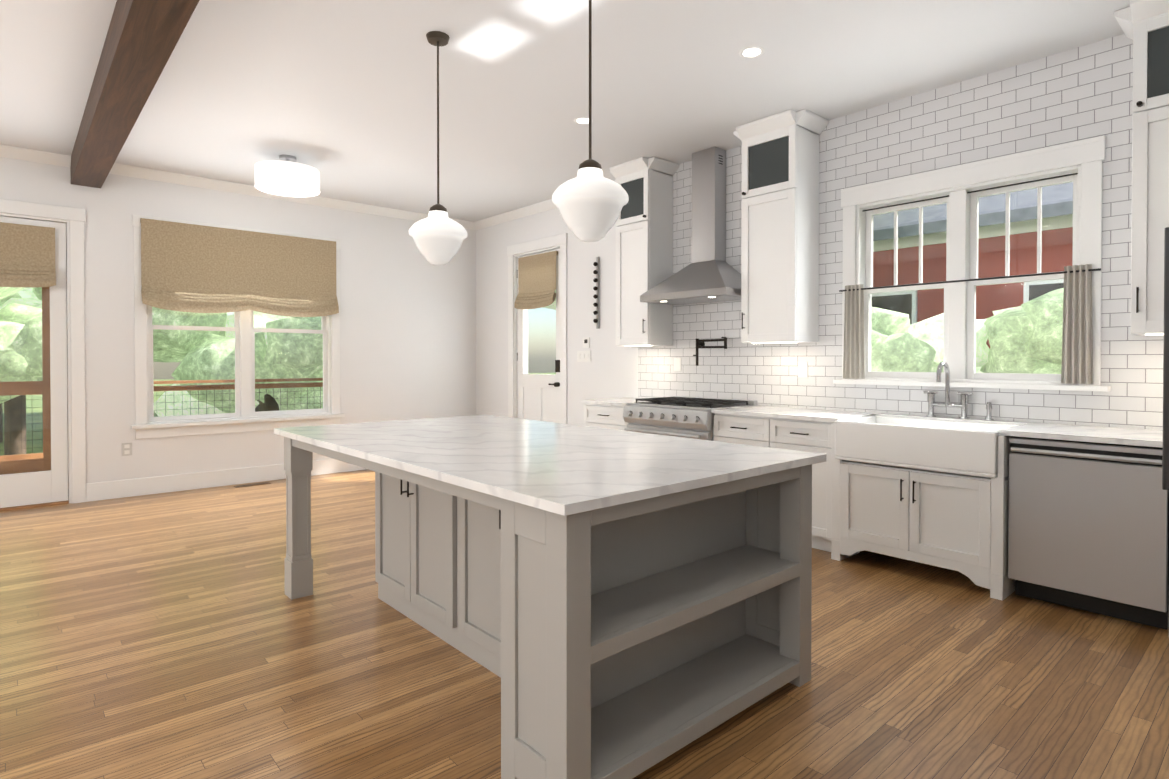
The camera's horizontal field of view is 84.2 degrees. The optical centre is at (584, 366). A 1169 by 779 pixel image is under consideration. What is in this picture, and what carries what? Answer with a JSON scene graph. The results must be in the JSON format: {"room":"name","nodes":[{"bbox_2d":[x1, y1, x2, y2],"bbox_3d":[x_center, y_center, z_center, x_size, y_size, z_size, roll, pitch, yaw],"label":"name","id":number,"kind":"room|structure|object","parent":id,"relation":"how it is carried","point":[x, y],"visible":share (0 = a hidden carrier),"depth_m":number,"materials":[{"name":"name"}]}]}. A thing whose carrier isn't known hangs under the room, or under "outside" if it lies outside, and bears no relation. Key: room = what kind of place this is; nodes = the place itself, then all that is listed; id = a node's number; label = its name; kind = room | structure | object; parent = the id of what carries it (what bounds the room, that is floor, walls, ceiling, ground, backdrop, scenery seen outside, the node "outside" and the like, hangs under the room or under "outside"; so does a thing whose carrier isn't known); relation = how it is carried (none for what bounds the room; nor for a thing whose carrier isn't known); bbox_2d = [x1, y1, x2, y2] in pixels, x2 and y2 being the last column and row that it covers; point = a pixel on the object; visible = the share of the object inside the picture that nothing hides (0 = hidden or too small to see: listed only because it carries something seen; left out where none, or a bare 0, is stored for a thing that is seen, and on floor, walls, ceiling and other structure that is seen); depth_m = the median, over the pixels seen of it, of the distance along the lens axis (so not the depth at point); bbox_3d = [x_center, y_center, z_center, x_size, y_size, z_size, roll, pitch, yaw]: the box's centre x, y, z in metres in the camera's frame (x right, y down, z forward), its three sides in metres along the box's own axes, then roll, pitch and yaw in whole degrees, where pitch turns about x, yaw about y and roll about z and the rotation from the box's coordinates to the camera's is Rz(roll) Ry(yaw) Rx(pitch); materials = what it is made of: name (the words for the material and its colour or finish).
{"room":"kitchen","nodes":[
{"label":"kitchen","id":0,"kind":"room"},
{"bbox_2d":[0,378,322,461],"bbox_3d":[-5.189,0.775,7.577,8.000,1.120,3.000,-1,1,-42],"label":"railing","id":1,"kind":"object","parent":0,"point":[180,388],"depth_m":9.16,"materials":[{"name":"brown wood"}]},
{"bbox_2d":[0,157,475,483],"bbox_3d":[-4.352,-0.321,6.169,8.000,3.100,0.200,-1,1,-42],"label":"wall","id":2,"kind":"structure","parent":0,"point":[407,331],"depth_m":6.93,"materials":[{"name":"white paint"}]},
{"bbox_2d":[0,222,55,287],"bbox_3d":[-4.947,-0.947,5.470,0.730,0.554,0.107,-1,1,-42],"label":"blinds","id":3,"kind":"object","parent":2,"relation":"attached to","point":[27,255],"visible":1,"depth_m":5.59,"materials":[{"name":"beige fabric"}]},
{"bbox_2d":[0,216,67,507],"bbox_3d":[-5.016,-0.035,5.557,0.882,2.492,0.219,-1,1,-42],"label":"door","id":4,"kind":"structure","parent":2,"relation":"in","point":[44,479],"depth_m":5.76,"materials":[{"name":"white paint"}]},
{"bbox_2d":[0,199,85,511],"bbox_3d":[-5.021,-0.091,5.561,1.154,2.652,0.226,-1,1,-42],"label":"door frame","id":5,"kind":"structure","parent":2,"relation":"attached to","point":[76,344],"depth_m":5.81,"materials":[{"name":"white paint"}]},
{"bbox_2d":[122,443,131,455],"bbox_3d":[-4.306,0.780,6.082,0.080,0.120,0.008,-1,1,-42],"label":"outlet","id":6,"kind":"object","parent":2,"relation":"attached to","point":[126,447],"depth_m":6.08,"materials":[{"name":"white plastic"}]},
{"bbox_2d":[86,459,365,501],"bbox_3d":[-2.985,1.135,7.251,4.140,0.165,0.019,-1,1,-42],"label":"baseboard","id":7,"kind":"structure","parent":2,"relation":"attached to","point":[97,491],"depth_m":6.45,"materials":[{"name":"white paint"}]},
{"bbox_2d":[0,144,471,228],"bbox_3d":[-4.257,-1.827,6.047,7.600,0.085,0.085,-1,1,-42],"label":"crown molding","id":8,"kind":"structure","parent":2,"relation":"attached to","point":[19,153],"depth_m":6.47,"materials":[{"name":"white paint"}]},
{"bbox_2d":[131,214,344,438],"bbox_3d":[-3.579,-0.379,6.811,2.010,2.122,0.265,-1,1,-42],"label":"window","id":9,"kind":"structure","parent":2,"relation":"in","point":[245,417],"depth_m":6.75,"materials":[{"name":"white paint"}]},
{"bbox_2d":[140,218,338,316],"bbox_3d":[-3.481,-0.968,6.695,1.840,0.877,0.119,-1,1,-42],"label":"roman shade","id":10,"kind":"object","parent":9,"relation":"attached to","point":[186,267],"visible":1,"depth_m":6.62,"materials":[{"name":"beige fabric"}]},
{"bbox_2d":[0,0,1129,221],"bbox_3d":[-1.615,-1.914,3.066,8.000,0.150,8.450,-1,1,-42],"label":"ceiling","id":11,"kind":"structure","parent":0,"point":[340,96],"depth_m":4.13,"materials":[{"name":"white paint"}]},
{"bbox_2d":[70,0,199,187],"bbox_3d":[-1.855,-1.719,2.856,0.220,0.235,8.050,-1,1,-42],"label":"ceiling beam","id":12,"kind":"structure","parent":11,"relation":"attached to","point":[142,39],"depth_m":3.64,"materials":[{"name":"brown wood"}]},
{"bbox_2d":[255,155,319,196],"bbox_3d":[-2.647,-1.712,5.769,0.530,0.310,0.530,-1,1,-42],"label":"drum light","id":13,"kind":"object","parent":11,"relation":"attached to","point":[288,175],"visible":1,"depth_m":5.61,"materials":[{"name":"white glass"}]},
{"bbox_2d":[409,31,466,264],"bbox_3d":[-0.821,-1.206,3.625,0.322,1.278,0.322,-1,1,-42],"label":"pendant light","id":14,"kind":"object","parent":11,"relation":"hanging from","point":[438,235],"visible":1,"depth_m":3.56,"materials":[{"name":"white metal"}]},
{"bbox_2d":[574,117,592,123],"bbox_3d":[-0.008,-1.855,4.887,0.148,0.006,0.148,0,1,3],"label":"recessed light","id":15,"kind":"object","parent":11,"relation":"in","point":[580,120],"depth_m":4.88,"materials":[{"name":"white paint"}]},
{"bbox_2d":[552,0,628,241],"bbox_3d":[0.024,-1.179,2.703,0.322,1.313,0.322,-1,1,-42],"label":"pendant light","id":16,"kind":"object","parent":11,"relation":"hanging from","point":[589,201],"visible":1,"depth_m":2.62,"materials":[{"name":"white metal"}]},
{"bbox_2d":[739,46,764,57],"bbox_3d":[0.983,-1.843,3.800,0.148,0.006,0.148,0,1,39],"label":"recessed light","id":17,"kind":"object","parent":11,"relation":"in","point":[751,52],"depth_m":3.79,"materials":[{"name":"white paint"}]},
{"bbox_2d":[0,469,1168,778],"bbox_3d":[-1.615,1.311,3.100,8.000,0.100,8.450,-1,1,-42],"label":"floor","id":18,"kind":"structure","parent":0,"point":[172,635],"depth_m":2.67,"materials":[{"name":"brown wood"}]},
{"bbox_2d":[234,482,270,487],"bbox_3d":[-3.427,1.222,6.672,0.330,0.005,0.100,-1,1,-42],"label":"floor vent","id":19,"kind":"object","parent":18,"relation":"in","point":[246,485],"visible":0.98,"depth_m":6.67,"materials":[{"name":"brown metal"}]},
{"bbox_2d":[284,439,815,778],"bbox_3d":[-0.369,0.820,3.084,1.290,0.883,2.420,-1,1,-42],"label":"kitchen island","id":20,"kind":"object","parent":18,"relation":"on","point":[603,603],"depth_m":2.38,"materials":[{"name":"wood"}]},
{"bbox_2d":[274,415,825,518],"bbox_3d":[-0.369,0.362,3.079,1.370,0.030,2.500,-1,1,-42],"label":"island countertop","id":21,"kind":"structure","parent":20,"relation":"on","point":[562,469],"depth_m":2.50,"materials":[{"name":"white stone"}]},
{"bbox_2d":[584,405,628,430],"bbox_3d":[0.416,0.789,6.059,0.618,0.883,0.590,-1,1,-42],"label":"base cabinet","id":22,"kind":"object","parent":18,"relation":"on","point":[599,416],"depth_m":5.85,"materials":[{"name":"white wood"}]},
{"bbox_2d":[581,397,648,404],"bbox_3d":[0.403,0.331,6.048,0.637,0.030,0.602,-1,1,-42],"label":"countertop","id":23,"kind":"structure","parent":22,"relation":"on","point":[612,401],"depth_m":5.95,"materials":[{"name":"white stone"}]},
{"bbox_2d":[623,396,756,440],"bbox_3d":[0.867,0.758,5.455,0.713,0.952,0.894,-1,1,-42],"label":"range","id":24,"kind":"object","parent":18,"relation":"on","point":[685,417],"visible":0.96,"depth_m":5.25,"materials":[{"name":"silver metal"}]},
{"bbox_2d":[714,413,832,549],"bbox_3d":[1.541,0.802,4.791,0.618,0.883,0.980,-1,1,-42],"label":"base cabinet","id":25,"kind":"object","parent":18,"relation":"on","point":[807,436],"depth_m":4.47,"materials":[{"name":"white wood"}]},
{"bbox_2d":[711,405,880,420],"bbox_3d":[1.540,0.344,4.766,0.637,0.030,1.012,-1,1,-42],"label":"countertop","id":26,"kind":"structure","parent":25,"relation":"on","point":[786,413],"depth_m":4.64,"materials":[{"name":"white stone"}]},
{"bbox_2d":[821,457,1014,600],"bbox_3d":[2.150,0.931,4.068,0.668,0.640,1.028,-1,1,-42],"label":"base cabinet","id":27,"kind":"object","parent":18,"relation":"on","point":[930,488],"depth_m":3.78,"materials":[{"name":"white wood"}]},
{"bbox_2d":[997,422,1162,447],"bbox_3d":[3.065,0.362,3.047,0.637,0.030,1.766,-1,1,-42],"label":"countertop","id":28,"kind":"structure","parent":27,"relation":"on","point":[1097,434],"depth_m":3.36,"materials":[{"name":"white stone"}]},
{"bbox_2d":[1008,436,1168,629],"bbox_3d":[2.710,0.819,3.435,0.636,0.872,0.644,-1,1,-42],"label":"dishwasher","id":29,"kind":"object","parent":18,"relation":"on","point":[1088,526],"visible":0.83,"depth_m":3.22,"materials":[{"name":"silver metal"}]},
{"bbox_2d":[1162,227,1168,489],"bbox_3d":[2.039,0.390,1.554,0.910,1.775,0.882,-1,1,-42],"label":"fridge","id":30,"kind":"object","parent":18,"relation":"on","point":[1165,469],"visible":1,"depth_m":1.60,"materials":[{"name":"grey"}]},
{"bbox_2d":[476,208,1152,429],"bbox_3d":[1.369,-0.315,5.596,0.200,3.100,8.250,-1,1,-42],"label":"wall","id":31,"kind":"structure","parent":0,"point":[609,370],"depth_m":7.16,"materials":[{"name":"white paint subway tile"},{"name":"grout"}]},
{"bbox_2d":[514,251,557,308],"bbox_3d":[-0.581,-0.994,7.602,0.107,0.644,0.730,-1,1,-42],"label":"blinds","id":32,"kind":"object","parent":31,"relation":"attached to","point":[536,280],"visible":1,"depth_m":7.59,"materials":[{"name":"beige fabric"}]},
{"bbox_2d":[507,233,567,423],"bbox_3d":[-0.498,-0.135,7.684,0.226,2.697,1.144,-1,1,-42],"label":"door frame","id":33,"kind":"structure","parent":31,"relation":"attached to","point":[560,242],"depth_m":7.76,"materials":[{"name":"white paint"}]},
{"bbox_2d":[517,249,559,422],"bbox_3d":[-0.548,-0.070,7.649,0.099,2.544,0.874,-1,1,-42],"label":"door","id":34,"kind":"structure","parent":31,"relation":"in","point":[538,397],"depth_m":7.66,"materials":[{"name":"white paint"}]},
{"bbox_2d":[472,180,615,229],"bbox_3d":[-0.450,-1.841,7.416,0.085,0.085,2.910,-1,1,-42],"label":"crown molding","id":35,"kind":"structure","parent":31,"relation":"attached to","point":[546,205],"depth_m":7.85,"materials":[{"name":"white paint"}]},
{"bbox_2d":[577,351,590,361],"bbox_3d":[-0.002,-0.107,6.986,0.010,0.109,0.212,-1,1,-42],"label":"light switch","id":36,"kind":"object","parent":31,"relation":"attached to","point":[583,356],"depth_m":6.98,"materials":[{"name":"white plastic"}]},
{"bbox_2d":[583,338,589,347],"bbox_3d":[0.018,-0.254,6.959,0.012,0.110,0.100,-1,1,-42],"label":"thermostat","id":37,"kind":"object","parent":31,"relation":"attached to","point":[586,341],"depth_m":6.95,"materials":[{"name":"white plastic"}]},
{"bbox_2d":[593,257,599,328],"bbox_3d":[0.122,-0.775,6.791,0.069,0.755,0.052,-1,1,-42],"label":"wine rack","id":38,"kind":"object","parent":31,"relation":"attached to","point":[596,288],"visible":1,"depth_m":6.80,"materials":[{"name":"black metal"}]},
{"bbox_2d":[610,157,678,345],"bbox_3d":[0.531,-1.028,6.055,0.415,1.678,0.570,-1,1,-42],"label":"upper cabinet","id":39,"kind":"object","parent":31,"relation":"attached to","point":[644,242],"visible":0.96,"depth_m":5.94,"materials":[{"name":"white wood"}]},
{"bbox_2d":[674,358,680,370],"bbox_3d":[0.863,-0.019,6.000,0.007,0.120,0.080,-1,1,-42],"label":"outlet","id":40,"kind":"object","parent":31,"relation":"attached to","point":[677,361],"depth_m":5.99,"materials":[{"name":"white plastic"}]},
{"bbox_2d":[640,147,740,304],"bbox_3d":[0.972,-1.210,5.498,0.488,1.304,0.915,-1,1,-42],"label":"range hood","id":41,"kind":"object","parent":31,"relation":"attached to","point":[709,273],"visible":0.94,"depth_m":5.52,"materials":[{"name":"silver metal"}]},
{"bbox_2d":[734,109,828,343],"bbox_3d":[1.483,-1.017,4.981,0.415,1.678,0.620,-1,1,-42],"label":"upper cabinet","id":42,"kind":"object","parent":31,"relation":"attached to","point":[780,238],"visible":1,"depth_m":4.86,"materials":[{"name":"white wood"}]},
{"bbox_2d":[798,362,807,376],"bbox_3d":[1.707,0.026,5.049,0.007,0.120,0.080,-1,1,-42],"label":"outlet","id":43,"kind":"object","parent":31,"relation":"attached to","point":[802,366],"depth_m":5.05,"materials":[{"name":"white plastic"}]},
{"bbox_2d":[845,417,876,420],"bbox_3d":[1.825,0.458,4.327,0.519,0.225,0.022,-1,1,-42],"label":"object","id":44,"kind":"structure","parent":31,"relation":"attached to","point":[846,418],"depth_m":4.35,"materials":[{"name":"white"}]},
{"bbox_2d":[638,34,1163,429],"bbox_3d":[2.213,-0.760,4.482,0.008,2.186,5.070,-1,1,-42],"label":"tile","id":45,"kind":"structure","parent":31,"relation":"attached to","point":[1079,93],"depth_m":4.29,"materials":[{"name":"white tile"}]},
{"bbox_2d":[693,337,726,365],"bbox_3d":[1.069,-0.128,5.598,0.231,0.246,0.375,-1,1,-42],"label":"pot filler","id":46,"kind":"object","parent":45,"relation":"attached to","point":[700,343],"visible":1,"depth_m":5.59,"materials":[{"name":"black metal"}]},
{"bbox_2d":[877,417,1008,432],"bbox_3d":[2.321,0.460,4.175,0.021,0.225,0.906,-1,1,-42],"label":"countertop","id":47,"kind":"structure","parent":31,"relation":"attached to","point":[990,425],"depth_m":4.16,"materials":[{"name":"white stone"}]},
{"bbox_2d":[833,135,1110,391],"bbox_3d":[2.482,-0.586,4.281,0.275,1.440,1.610,-1,1,-42],"label":"window","id":48,"kind":"structure","parent":31,"relation":"in","point":[1086,157],"depth_m":4.22,"materials":[{"name":"white paint"}]},
{"bbox_2d":[839,173,1100,383],"bbox_3d":[2.427,-0.523,4.233,0.133,1.235,1.530,-1,1,-42],"label":"cafe curtain","id":49,"kind":"object","parent":48,"relation":"hanging from","point":[1077,350],"visible":0.98,"depth_m":3.75,"materials":[{"name":"grey fabric"}]},
{"bbox_2d":[993,429,1010,472],"bbox_3d":[2.412,0.465,3.666,0.519,0.225,0.022,-1,1,-42],"label":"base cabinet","id":50,"kind":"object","parent":31,"relation":"attached to","point":[1003,445],"depth_m":3.48,"materials":[{"name":"white wood"}]},
{"bbox_2d":[1126,4,1168,334],"bbox_3d":[3.072,-0.963,3.246,0.342,1.595,0.456,-1,1,-42],"label":"upper cabinet","id":51,"kind":"object","parent":31,"relation":"attached to","point":[1144,25],"depth_m":3.26,"materials":[{"name":"white wood"}]},
{"bbox_2d":[833,421,996,472],"bbox_3d":[1.914,0.464,3.814,0.029,0.225,0.906,-1,1,-42],"label":"farmhouse sink","id":52,"kind":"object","parent":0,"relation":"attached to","point":[975,450],"depth_m":3.77,"materials":[{"name":"white ceramic"}]},
{"label":"outside","id":53,"kind":"structure","parent":0,"visible":0},
{"bbox_2d":[0,373,555,455],"bbox_3d":[-1.443,1.729,8.637,120.000,0.150,120.000,-1,1,-42],"label":"ground","id":54,"kind":"structure","parent":53,"point":[30,427],"depth_m":18.51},
{"bbox_2d":[0,287,1063,454],"bbox_3d":[-3.778,-3.943,8.749,23.906,11.290,34.618,-1,1,-42],"label":"trees","id":55,"kind":"object","parent":54,"relation":"on","point":[991,333],"depth_m":9.80,"materials":[{"name":"green plant"}]},
{"bbox_2d":[872,182,1072,348],"bbox_3d":[10.189,-1.923,13.569,9.200,7.150,15.000,-1,1,-42],"label":"neighbouring house","id":56,"kind":"structure","parent":54,"relation":"on","point":[983,270],"depth_m":11.13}
]}

